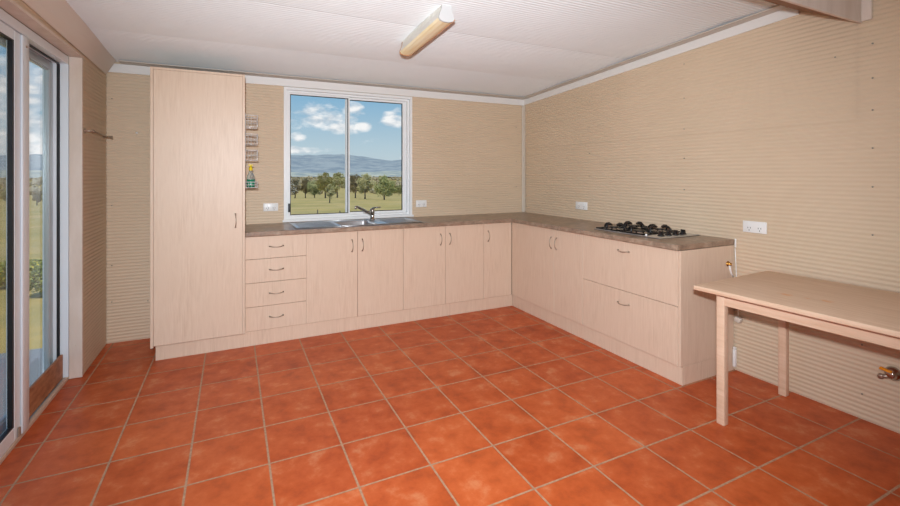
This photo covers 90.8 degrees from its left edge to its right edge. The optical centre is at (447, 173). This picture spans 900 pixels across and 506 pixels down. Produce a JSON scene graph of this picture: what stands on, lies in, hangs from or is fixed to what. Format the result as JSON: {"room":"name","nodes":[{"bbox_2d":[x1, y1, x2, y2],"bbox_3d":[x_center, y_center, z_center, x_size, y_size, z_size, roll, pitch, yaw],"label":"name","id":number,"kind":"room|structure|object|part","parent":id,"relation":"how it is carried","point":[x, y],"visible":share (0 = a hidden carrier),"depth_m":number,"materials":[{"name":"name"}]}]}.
{"room":"kitchen","nodes":[
{"label":"kitchen","id":0,"kind":"room"},
{"bbox_2d":[0,0,106,379],"bbox_3d":[-1.389,0.100,0.596,0.182,3.200,6.436,0,0,-26],"label":"wall","id":1,"kind":"structure","parent":0,"point":[94,79],"depth_m":3.21,"materials":[{"name":"beige paint"}]},
{"bbox_2d":[0,8,68,464],"bbox_3d":[-2.007,0.300,1.787,0.139,2.140,2.478,0,0,-26],"label":"door","id":2,"kind":"structure","parent":1,"relation":"in","point":[22,45],"depth_m":2.31,"materials":[{"name":"white metal"}]},
{"bbox_3d":[-1.836,0.306,1.522,0.032,2.040,1.792,0,0,-26],"label":"panel","id":3,"kind":"part","parent":2,"relation":"part of","materials":[{"name":"white metal"}]},
{"bbox_3d":[-2.306,0.306,2.334,0.030,2.040,1.164,0,0,-26],"label":"panel","id":4,"kind":"part","parent":2,"relation":"part of","materials":[{"name":"silver metal"}]},
{"bbox_3d":[-1.958,1.339,1.798,0.020,0.022,2.455,0,0,-26],"label":"sill","id":5,"kind":"part","parent":2,"relation":"part of","materials":[{"name":"beige"}]},
{"bbox_2d":[29,354,62,417],"bbox_3d":[-2.378,1.249,2.615,0.014,0.154,0.596,0,0,-26],"label":"board","id":6,"kind":"object","parent":2,"relation":"on","point":[42,387],"visible":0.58,"depth_m":2.62,"materials":[{"name":"brown wood"}]},
{"bbox_2d":[0,0,83,57],"bbox_3d":[-1.916,-0.779,1.821,0.071,0.016,2.500,0,0,-26],"label":"trim","id":7,"kind":"structure","parent":1,"relation":"attached to","point":[10,6],"depth_m":2.33,"materials":[{"name":"beige wood"}]},
{"bbox_2d":[22,0,115,73],"bbox_3d":[-1.282,-1.013,0.669,0.070,0.462,6.254,0,0,-26],"label":"trim","id":8,"kind":"structure","parent":1,"relation":"attached to","point":[58,14],"depth_m":2.65,"materials":[{"name":"beige wood"}]},
{"bbox_2d":[69,57,82,378],"bbox_3d":[-2.457,0.288,2.936,0.069,2.116,0.020,0,0,-26],"label":"trim","id":9,"kind":"structure","parent":1,"relation":"attached to","point":[75,63],"depth_m":2.93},
{"bbox_2d":[84,129,112,138],"bbox_3d":[-2.537,-0.290,3.240,0.052,0.034,0.595,0,0,-26],"label":"towel rail","id":10,"kind":"object","parent":1,"relation":"attached to","point":[85,130],"visible":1,"depth_m":3.13,"materials":[{"name":"beige metal"}]},
{"bbox_2d":[106,62,521,343],"bbox_3d":[-0.944,0.150,4.437,4.470,3.100,0.118,0,0,-26],"label":"wall","id":11,"kind":"structure","parent":0,"point":[467,155],"depth_m":4.04,"materials":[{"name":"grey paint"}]},
{"bbox_2d":[263,203,277,210],"bbox_3d":[-1.610,0.302,4.043,0.126,0.072,0.014,0,0,-26],"label":"power outlet","id":12,"kind":"object","parent":11,"relation":"attached to","point":[266,206],"visible":1,"depth_m":4.04,"materials":[{"name":"white plastic"}]},
{"bbox_2d":[108,60,527,105],"bbox_3d":[-0.900,-0.845,4.391,4.007,0.070,0.012,0,0,-26],"label":"trim","id":13,"kind":"structure","parent":11,"relation":"attached to","point":[116,68],"depth_m":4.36,"materials":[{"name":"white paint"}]},
{"bbox_2d":[282,87,413,221],"bbox_3d":[-0.962,-0.180,4.411,1.290,1.250,0.130,0,0,-26],"label":"window","id":14,"kind":"structure","parent":11,"relation":"in","point":[406,102],"depth_m":4.38,"materials":[{"name":"white"}]},
{"bbox_3d":[-1.230,-0.180,4.272,0.573,1.160,0.022,0,0,-26],"label":"sash","id":15,"kind":"part","parent":14,"relation":"part of","materials":[{"name":"white"}]},
{"bbox_3d":[-0.935,0.435,4.356,1.290,0.020,0.009,0,0,-26],"label":"sill","id":16,"kind":"part","parent":14,"relation":"part of","materials":[{"name":"white metal"}]},
{"bbox_3d":[-0.729,-0.180,4.548,0.638,1.160,0.022,0,0,-26],"label":"sash","id":17,"kind":"part","parent":14,"relation":"part of","materials":[{"name":"white"}]},
{"bbox_2d":[416,200,426,206],"bbox_3d":[-0.277,0.313,4.689,0.120,0.072,0.014,0,0,-26],"label":"power outlet","id":18,"kind":"object","parent":11,"relation":"attached to","point":[419,203],"visible":1,"depth_m":4.69,"materials":[{"name":"white plastic"}]},
{"bbox_2d":[522,105,524,211],"bbox_3d":[0.898,-0.181,5.250,0.028,1.258,0.032,0,0,-26],"label":"trim","id":19,"kind":"structure","parent":11,"relation":"attached to","point":[523,107],"depth_m":5.25,"materials":[{"name":"beige"}]},
{"bbox_2d":[65,0,777,96],"bbox_3d":[0.364,-1.118,1.564,4.920,0.446,7.050,0,0,-26],"label":"ceiling","id":20,"kind":"structure","parent":0,"point":[520,48],"depth_m":3.09,"materials":[{"name":"white paint"}]},
{"bbox_2d":[399,5,454,55],"bbox_3d":[-0.153,-0.933,2.936,0.106,0.145,0.690,0,0,-26],"label":"fluorescent light","id":21,"kind":"object","parent":20,"relation":"attached to","point":[441,18],"visible":1,"depth_m":2.83,"materials":[{"name":"white plastic"}]},
{"bbox_2d":[764,0,872,23],"bbox_3d":[0.417,-0.946,1.692,4.003,0.232,0.366,0,0,-26],"label":"roof beam","id":22,"kind":"structure","parent":20,"relation":"attached to","point":[857,11],"depth_m":2.37,"materials":[{"name":"beige wood"}]},
{"bbox_2d":[0,306,899,505],"bbox_3d":[0.451,1.410,1.539,4.095,0.120,6.340,0,0,-26],"label":"floor","id":23,"kind":"structure","parent":0,"point":[502,406],"depth_m":2.32,"materials":[{"name":"tile"}]},
{"bbox_2d":[156,294,511,360],"bbox_3d":[-0.841,1.292,4.118,3.078,0.114,0.538,0,0,-26],"label":"kickboard","id":24,"kind":"object","parent":23,"relation":"on","point":[252,338],"visible":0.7,"depth_m":3.72,"materials":[{"name":"brown wood"}]},
{"bbox_2d":[150,66,244,348],"bbox_3d":[-1.955,0.238,3.533,0.612,2.003,0.621,0,0,-26],"label":"tall cabinet","id":25,"kind":"object","parent":24,"relation":"on","point":[197,118],"visible":1,"depth_m":3.27,"materials":[{"name":"brown wood"}]},
{"bbox_3d":[-2.229,0.238,3.416,0.018,2.003,0.593,0,0,-26],"label":"panel","id":26,"kind":"part","parent":25,"relation":"part of","materials":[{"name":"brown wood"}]},
{"bbox_3d":[-1.962,-0.754,3.546,0.575,0.017,0.591,0,0,-26],"label":"panel","id":27,"kind":"part","parent":25,"relation":"part of","materials":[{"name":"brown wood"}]},
{"bbox_3d":[-1.694,0.233,3.675,0.018,1.992,0.593,0,0,-26],"label":"panel","id":28,"kind":"part","parent":25,"relation":"part of","materials":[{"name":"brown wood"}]},
{"bbox_2d":[245,113,257,189],"bbox_3d":[-1.609,-0.180,3.635,0.097,0.620,0.185,0,0,-26],"label":"wire rack","id":29,"kind":"object","parent":25,"relation":"hanging from","point":[248,117],"visible":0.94,"depth_m":3.56,"materials":[{"name":"silver metal"}]},
{"bbox_3d":[-1.650,-0.180,3.616,0.005,0.620,0.125,0,0,-26],"label":"rack frame","id":30,"kind":"part","parent":29,"relation":"part of","materials":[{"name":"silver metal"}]},
{"bbox_2d":[247,164,254,186],"bbox_3d":[-1.591,0.015,3.589,0.062,0.184,0.062,0,0,-26],"label":"detergent bottle","id":31,"kind":"object","parent":29,"relation":"in","point":[250,177],"visible":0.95,"depth_m":3.57,"materials":[{"name":"white plastic"}]},
{"bbox_2d":[245,150,257,160],"bbox_3d":[-1.607,-0.150,3.636,0.095,0.086,0.185,0,0,-26],"label":"basket","id":32,"kind":"object","parent":29,"relation":"on","point":[248,151],"depth_m":3.56,"materials":[{"name":"silver metal"}]},
{"bbox_2d":[245,133,257,145],"bbox_3d":[-1.607,-0.281,3.636,0.095,0.086,0.185,0,0,-26],"label":"basket","id":33,"kind":"object","parent":29,"relation":"on","point":[248,135],"depth_m":3.61,"materials":[{"name":"silver metal"}]},
{"bbox_2d":[245,115,257,128],"bbox_3d":[-1.607,-0.425,3.636,0.095,0.096,0.185,0,0,-26],"label":"basket","id":34,"kind":"object","parent":29,"relation":"on","point":[255,127],"depth_m":3.56,"materials":[{"name":"silver metal"}]},
{"bbox_2d":[245,234,305,331],"bbox_3d":[-1.480,0.860,3.783,0.457,0.739,0.585,0,0,-26],"label":"drawer unit","id":35,"kind":"object","parent":24,"relation":"on","point":[275,266],"visible":0.98,"depth_m":3.54,"materials":[{"name":"brown wood"}]},
{"bbox_3d":[-1.369,0.579,3.553,0.456,0.177,0.017,0,0,-26],"label":"drawer","id":36,"kind":"part","parent":35,"relation":"part of","materials":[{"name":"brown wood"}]},
{"bbox_3d":[-1.369,0.762,3.553,0.456,0.183,0.017,0,0,-26],"label":"drawer","id":37,"kind":"part","parent":35,"relation":"part of","materials":[{"name":"brown wood"}]},
{"bbox_3d":[-1.369,0.949,3.553,0.456,0.184,0.017,0,0,-26],"label":"drawer","id":38,"kind":"part","parent":35,"relation":"part of","materials":[{"name":"brown wood"}]},
{"bbox_3d":[-1.369,1.136,3.553,0.456,0.185,0.017,0,0,-26],"label":"drawer","id":39,"kind":"part","parent":35,"relation":"part of","materials":[{"name":"brown wood"}]},
{"bbox_2d":[306,228,402,323],"bbox_3d":[-0.895,0.860,4.066,0.842,0.739,0.585,0,0,-26],"label":"base cabinet","id":40,"kind":"object","parent":24,"relation":"on","point":[350,273],"visible":0.9,"depth_m":3.81,"materials":[{"name":"brown wood"}]},
{"bbox_3d":[-0.973,0.860,3.745,0.423,0.738,0.017,0,0,-26],"label":"door","id":41,"kind":"part","parent":40,"relation":"part of","materials":[{"name":"brown wood"}]},
{"bbox_3d":[-0.593,0.860,3.929,0.415,0.738,0.017,0,0,-26],"label":"door","id":42,"kind":"part","parent":40,"relation":"part of","materials":[{"name":"brown wood"}]},
{"bbox_2d":[403,224,483,309],"bbox_3d":[-0.137,0.860,4.433,0.841,0.739,0.585,0,0,-26],"label":"base cabinet","id":43,"kind":"object","parent":24,"relation":"on","point":[442,264],"visible":0.91,"depth_m":4.19,"materials":[{"name":"brown wood"}]},
{"bbox_3d":[-0.215,0.860,4.112,0.419,0.738,0.017,0,0,-26],"label":"door","id":44,"kind":"part","parent":43,"relation":"part of","materials":[{"name":"brown wood"}]},
{"bbox_3d":[0.164,0.860,4.295,0.417,0.738,0.017,0,0,-26],"label":"door","id":45,"kind":"part","parent":43,"relation":"part of","materials":[{"name":"brown wood"}]},
{"bbox_2d":[484,222,511,297],"bbox_3d":[0.399,0.860,4.693,0.348,0.739,0.585,0,0,-26],"label":"base cabinet","id":46,"kind":"object","parent":24,"relation":"on","point":[497,236],"visible":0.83,"depth_m":4.45,"materials":[{"name":"brown wood"}]},
{"bbox_2d":[512,295,733,385],"bbox_3d":[1.317,1.290,3.803,0.529,0.118,1.910,0,0,-26],"label":"kickboard","id":47,"kind":"object","parent":23,"relation":"on","point":[701,370],"visible":0.94,"depth_m":3.20,"materials":[{"name":"brown wood"}]},
{"bbox_2d":[512,222,582,324],"bbox_3d":[1.109,0.860,4.177,0.576,0.739,1.012,0,0,-26],"label":"base cabinet","id":48,"kind":"object","parent":47,"relation":"on","point":[547,264],"visible":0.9,"depth_m":3.97,"materials":[{"name":"brown wood"}]},
{"bbox_2d":[245,212,733,250],"bbox_3d":[0.081,0.469,3.505,3.026,0.037,2.459,0,0,-26],"label":"countertop","id":49,"kind":"structure","parent":48,"relation":"on","point":[579,226],"depth_m":3.80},
{"bbox_2d":[289,217,421,228],"bbox_3d":[-0.839,0.519,4.087,1.123,0.153,0.478,0,0,-26],"label":"sink","id":50,"kind":"object","parent":49,"relation":"in","point":[379,221],"visible":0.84,"depth_m":4.14,"materials":[{"name":"metal"}]},
{"bbox_2d":[354,206,380,219],"bbox_3d":[-0.786,0.369,4.231,0.102,0.153,0.340,0,0,35],"label":"mixer tap","id":51,"kind":"object","parent":49,"relation":"on","point":[372,210],"visible":1,"depth_m":4.32,"materials":[{"name":"silver metal"}]},
{"bbox_3d":[-0.794,0.350,4.202,0.027,0.115,0.291,0,0,24],"label":"spout","id":52,"kind":"part","parent":51,"relation":"part of","materials":[{"name":"silver metal"}]},
{"bbox_2d":[369,208,374,219],"bbox_3d":[-0.737,0.391,4.342,0.054,0.110,0.053,0,0,-26],"label":"tap","id":53,"kind":"object","parent":51,"relation":"on","point":[372,210],"depth_m":4.32,"materials":[{"name":"silver metal"}]},
{"bbox_2d":[594,221,699,238],"bbox_3d":[1.519,0.421,3.434,0.430,0.058,0.620,0,0,-26],"label":"gas cooktop","id":54,"kind":"object","parent":49,"relation":"in","point":[649,231],"visible":1,"depth_m":3.36,"materials":[{"name":"metal"}]},
{"bbox_3d":[1.519,0.446,3.434,0.430,0.007,0.620,0,0,-26],"label":"hob plate","id":55,"kind":"part","parent":54,"relation":"part of","materials":[{"name":"metal"}]},
{"bbox_3d":[1.524,0.426,3.171,0.048,0.033,0.047,0,0,-26],"label":"knob","id":56,"kind":"part","parent":54,"relation":"part of","materials":[{"name":"black plastic"}]},
{"bbox_3d":[1.665,0.426,3.239,0.048,0.033,0.047,0,0,-26],"label":"knob","id":57,"kind":"part","parent":54,"relation":"part of","materials":[{"name":"black plastic"}]},
{"bbox_3d":[0.806,0.860,4.229,0.017,0.738,0.655,0,0,-26],"label":"door","id":58,"kind":"part","parent":48,"relation":"part of","materials":[{"name":"brown wood"}]},
{"bbox_3d":[1.027,0.860,3.773,0.017,0.738,0.353,0,0,-26],"label":"door","id":59,"kind":"part","parent":48,"relation":"part of","materials":[{"name":"brown wood"}]},
{"bbox_2d":[583,235,733,366],"bbox_3d":[1.522,0.860,3.326,0.576,0.739,0.877,0,0,-26],"label":"drawer unit","id":60,"kind":"object","parent":47,"relation":"on","point":[644,298],"visible":0.93,"depth_m":3.02,"materials":[{"name":"brown wood"}]},
{"bbox_3d":[1.292,0.669,3.226,0.017,0.358,0.856,0,0,-26],"label":"drawer","id":61,"kind":"part","parent":60,"relation":"part of","materials":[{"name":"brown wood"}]},
{"bbox_3d":[1.292,1.040,3.226,0.017,0.377,0.856,0,0,-26],"label":"drawer","id":62,"kind":"part","parent":60,"relation":"part of","materials":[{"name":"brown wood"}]},
{"bbox_3d":[1.721,0.860,2.946,0.544,0.739,0.018,0,0,-26],"label":"panel","id":63,"kind":"part","parent":60,"relation":"part of","materials":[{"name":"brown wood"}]},
{"bbox_2d":[726,261,733,276],"bbox_3d":[1.928,0.649,3.022,0.062,0.110,0.024,0,0,-26],"label":"fitting","id":64,"kind":"object","parent":60,"relation":"attached to","point":[728,263],"visible":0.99,"depth_m":3.02,"materials":[{"name":"gold metal"}]},
{"bbox_2d":[694,271,899,425],"bbox_3d":[1.953,0.980,2.145,0.773,0.740,1.100,0,0,-29],"label":"side table","id":65,"kind":"object","parent":23,"relation":"on","point":[871,315],"visible":1,"depth_m":2.26,"materials":[{"name":"brown wood"}]},
{"bbox_3d":[1.485,0.993,2.399,0.040,0.713,0.042,0,0,-29],"label":"leg","id":66,"kind":"part","parent":65,"relation":"part of","materials":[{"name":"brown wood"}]},
{"bbox_3d":[2.053,0.993,2.712,0.040,0.713,0.042,0,0,-29],"label":"leg","id":67,"kind":"part","parent":65,"relation":"part of","materials":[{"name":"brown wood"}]},
{"bbox_2d":[525,0,899,433],"bbox_3d":[2.332,0.100,2.456,0.118,3.200,6.540,0,0,-26],"label":"wall","id":68,"kind":"structure","parent":0,"point":[792,124],"depth_m":2.86,"materials":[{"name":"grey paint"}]},
{"bbox_2d":[576,201,587,209],"bbox_3d":[1.324,0.314,4.396,0.014,0.076,0.160,0,0,-26],"label":"power outlet","id":69,"kind":"object","parent":68,"relation":"attached to","point":[579,205],"visible":1,"depth_m":4.38,"materials":[{"name":"white plastic"}]},
{"bbox_2d":[524,5,798,104],"bbox_3d":[1.522,-0.932,3.989,0.010,0.236,2.846,0,0,-26],"label":"trim","id":70,"kind":"structure","parent":68,"relation":"attached to","point":[786,13],"depth_m":3.42,"materials":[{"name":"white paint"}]},
{"bbox_2d":[733,346,736,366],"bbox_3d":[1.968,1.252,3.043,0.024,0.135,0.018,0,0,-26],"label":"block","id":71,"kind":"object","parent":68,"relation":"attached to","point":[734,347],"visible":1,"depth_m":3.04,"materials":[{"name":"white plastic"}]},
{"bbox_2d":[734,248,742,322],"bbox_3d":[1.970,0.759,3.017,0.038,0.499,0.058,0,0,-26],"label":"pipe","id":72,"kind":"object","parent":68,"relation":"attached to","point":[738,319],"visible":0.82,"depth_m":3.01,"materials":[{"name":"white plastic"}]},
{"bbox_2d":[743,220,766,233],"bbox_3d":[2.031,0.352,2.937,0.014,0.076,0.148,0,0,-26],"label":"power outlet","id":73,"kind":"object","parent":68,"relation":"attached to","point":[748,226],"visible":1,"depth_m":2.93,"materials":[{"name":"white plastic"}]},
{"bbox_2d":[877,366,899,380],"bbox_3d":[2.306,1.045,2.318,0.058,0.072,0.087,0,0,-26],"label":"gas bayonet","id":74,"kind":"object","parent":68,"relation":"attached to","point":[892,373],"visible":1,"depth_m":2.31,"materials":[{"name":"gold metal"}]},
{"label":"outside","id":75,"kind":"structure","parent":0,"visible":0},
{"bbox_2d":[0,170,400,176],"bbox_3d":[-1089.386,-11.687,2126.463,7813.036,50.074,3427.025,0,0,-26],"label":"foothills","id":76,"kind":"structure","parent":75,"point":[32,173],"depth_m":2791.70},
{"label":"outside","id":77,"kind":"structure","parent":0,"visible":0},
{"bbox_2d":[0,177,400,353],"bbox_3d":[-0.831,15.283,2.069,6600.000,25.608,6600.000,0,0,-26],"label":"ground","id":78,"kind":"structure","parent":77,"point":[300,204],"depth_m":61.71,"materials":[{"name":"green plant"}]},
{"bbox_2d":[0,261,5,287],"bbox_3d":[-11.449,2.603,11.508,0.795,0.724,0.801,0,0,-26],"label":"shrub","id":79,"kind":"object","parent":78,"relation":"on","point":[2,264],"visible":0.31,"depth_m":11.31,"materials":[{"name":"green plant"}]},
{"bbox_2d":[0,189,5,201],"bbox_3d":[-198.002,10.392,199.939,6.122,8.538,6.114,0,0,32],"label":"tree","id":80,"kind":"object","parent":78,"relation":"on","point":[3,193],"visible":0.21,"depth_m":198.54,"materials":[{"name":"green plant"}]},
{"bbox_2d":[0,348,41,418],"bbox_3d":[-2.491,1.482,1.709,0.798,0.175,4.000,0,0,-26],"label":"step","id":81,"kind":"structure","parent":78,"relation":"on","point":[35,355],"depth_m":3.13,"materials":[{"name":"grey concrete"}]},
{"bbox_2d":[29,260,41,292],"bbox_3d":[-9.551,2.445,10.487,0.983,0.863,0.968,0,0,-26],"label":"shrub","id":82,"kind":"object","parent":78,"relation":"on","point":[37,277],"visible":0.34,"depth_m":10.25,"materials":[{"name":"green plant"}]},
{"bbox_2d":[29,259,41,279],"bbox_3d":[-11.676,2.695,12.501,0.697,0.613,0.682,0,0,-26],"label":"shrub","id":83,"kind":"object","parent":78,"relation":"on","point":[30,261],"visible":0.04,"depth_m":12.46,"materials":[{"name":"green plant"}]},
{"bbox_2d":[32,192,41,204],"bbox_3d":[-161.746,9.847,174.951,3.345,5.658,3.558,0,0,-2],"label":"tree","id":84,"kind":"object","parent":78,"relation":"on","point":[35,196],"visible":0.99,"depth_m":174.78,"materials":[{"name":"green plant"}]},
{"bbox_2d":[0,176,400,198],"bbox_3d":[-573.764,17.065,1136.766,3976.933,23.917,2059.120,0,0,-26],"label":"woodland","id":85,"kind":"object","parent":78,"relation":"on","point":[35,181],"visible":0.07,"depth_m":995.78,"materials":[{"name":"green leaves"},{"name":"bark"}]},
{"bbox_2d":[291,177,300,197],"bbox_3d":[-77.613,7.060,224.924,6.812,11.521,7.245,0,0,-39],"label":"tree","id":86,"kind":"object","parent":78,"relation":"on","point":[294,180],"visible":0.94,"depth_m":223.52,"materials":[{"name":"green plant"}]},
{"bbox_2d":[300,179,310,197],"bbox_3d":[-74.010,7.611,232.023,6.386,10.801,6.792,0,0,-28],"label":"tree","id":87,"kind":"object","parent":78,"relation":"on","point":[304,181],"visible":0.77,"depth_m":231.29,"materials":[{"name":"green plant"}]},
{"bbox_2d":[306,181,320,197],"bbox_3d":[-67.164,7.633,224.796,8.190,10.006,8.824,0,0,43],"label":"tree","id":88,"kind":"object","parent":78,"relation":"on","point":[314,190],"visible":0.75,"depth_m":223.55,"materials":[{"name":"green plant"}]},
{"bbox_2d":[315,172,332,197],"bbox_3d":[-59.195,5.626,215.122,9.553,13.341,9.566,0,0,-39],"label":"tree","id":89,"kind":"object","parent":78,"relation":"on","point":[321,179],"visible":0.91,"depth_m":213.52,"materials":[{"name":"green plant"}]},
{"bbox_2d":[325,184,334,202],"bbox_3d":[-28.745,4.894,108.130,2.581,4.899,2.345,0,0,38],"label":"tree","id":90,"kind":"object","parent":78,"relation":"on","point":[328,190],"visible":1,"depth_m":107.94,"materials":[{"name":"green plant"}]},
{"bbox_2d":[331,172,344,197],"bbox_3d":[-58.203,6.008,235.116,10.164,14.195,10.178,0,0,23],"label":"tree","id":91,"kind":"object","parent":78,"relation":"on","point":[340,180],"visible":0.81,"depth_m":233.42,"materials":[{"name":"green plant"}]},
{"bbox_2d":[350,174,360,197],"bbox_3d":[-42.378,5.790,205.237,7.439,11.830,6.995,0,0,10],"label":"tree","id":92,"kind":"object","parent":78,"relation":"on","point":[353,185],"visible":0.67,"depth_m":204.54,"materials":[{"name":"green plant"}]},
{"bbox_2d":[356,173,374,198],"bbox_3d":[-31.907,4.924,171.957,7.653,10.673,7.642,0,0,10],"label":"tree","id":93,"kind":"object","parent":78,"relation":"on","point":[363,183],"visible":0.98,"depth_m":171.82,"materials":[{"name":"green plant"}]},
{"bbox_2d":[373,175,395,199],"bbox_3d":[-21.231,4.643,150.293,8.118,9.206,7.535,0,0,38],"label":"tree","id":94,"kind":"object","parent":78,"relation":"on","point":[386,186],"visible":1,"depth_m":148.77,"materials":[{"name":"green plant"}]},
{"bbox_2d":[395,185,400,193],"bbox_3d":[-46.037,15.224,420.396,9.706,11.007,9.009,0,0,1],"label":"tree","id":95,"kind":"object","parent":78,"relation":"on","point":[396,186],"visible":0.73,"depth_m":418.61,"materials":[{"name":"green plant"}]},
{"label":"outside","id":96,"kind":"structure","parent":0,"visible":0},
{"bbox_2d":[0,154,400,172],"bbox_3d":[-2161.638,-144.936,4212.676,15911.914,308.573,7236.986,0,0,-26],"label":"hills","id":97,"kind":"structure","parent":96,"point":[323,163],"depth_m":4933.81,"materials":[{"name":"blue"}]}
]}

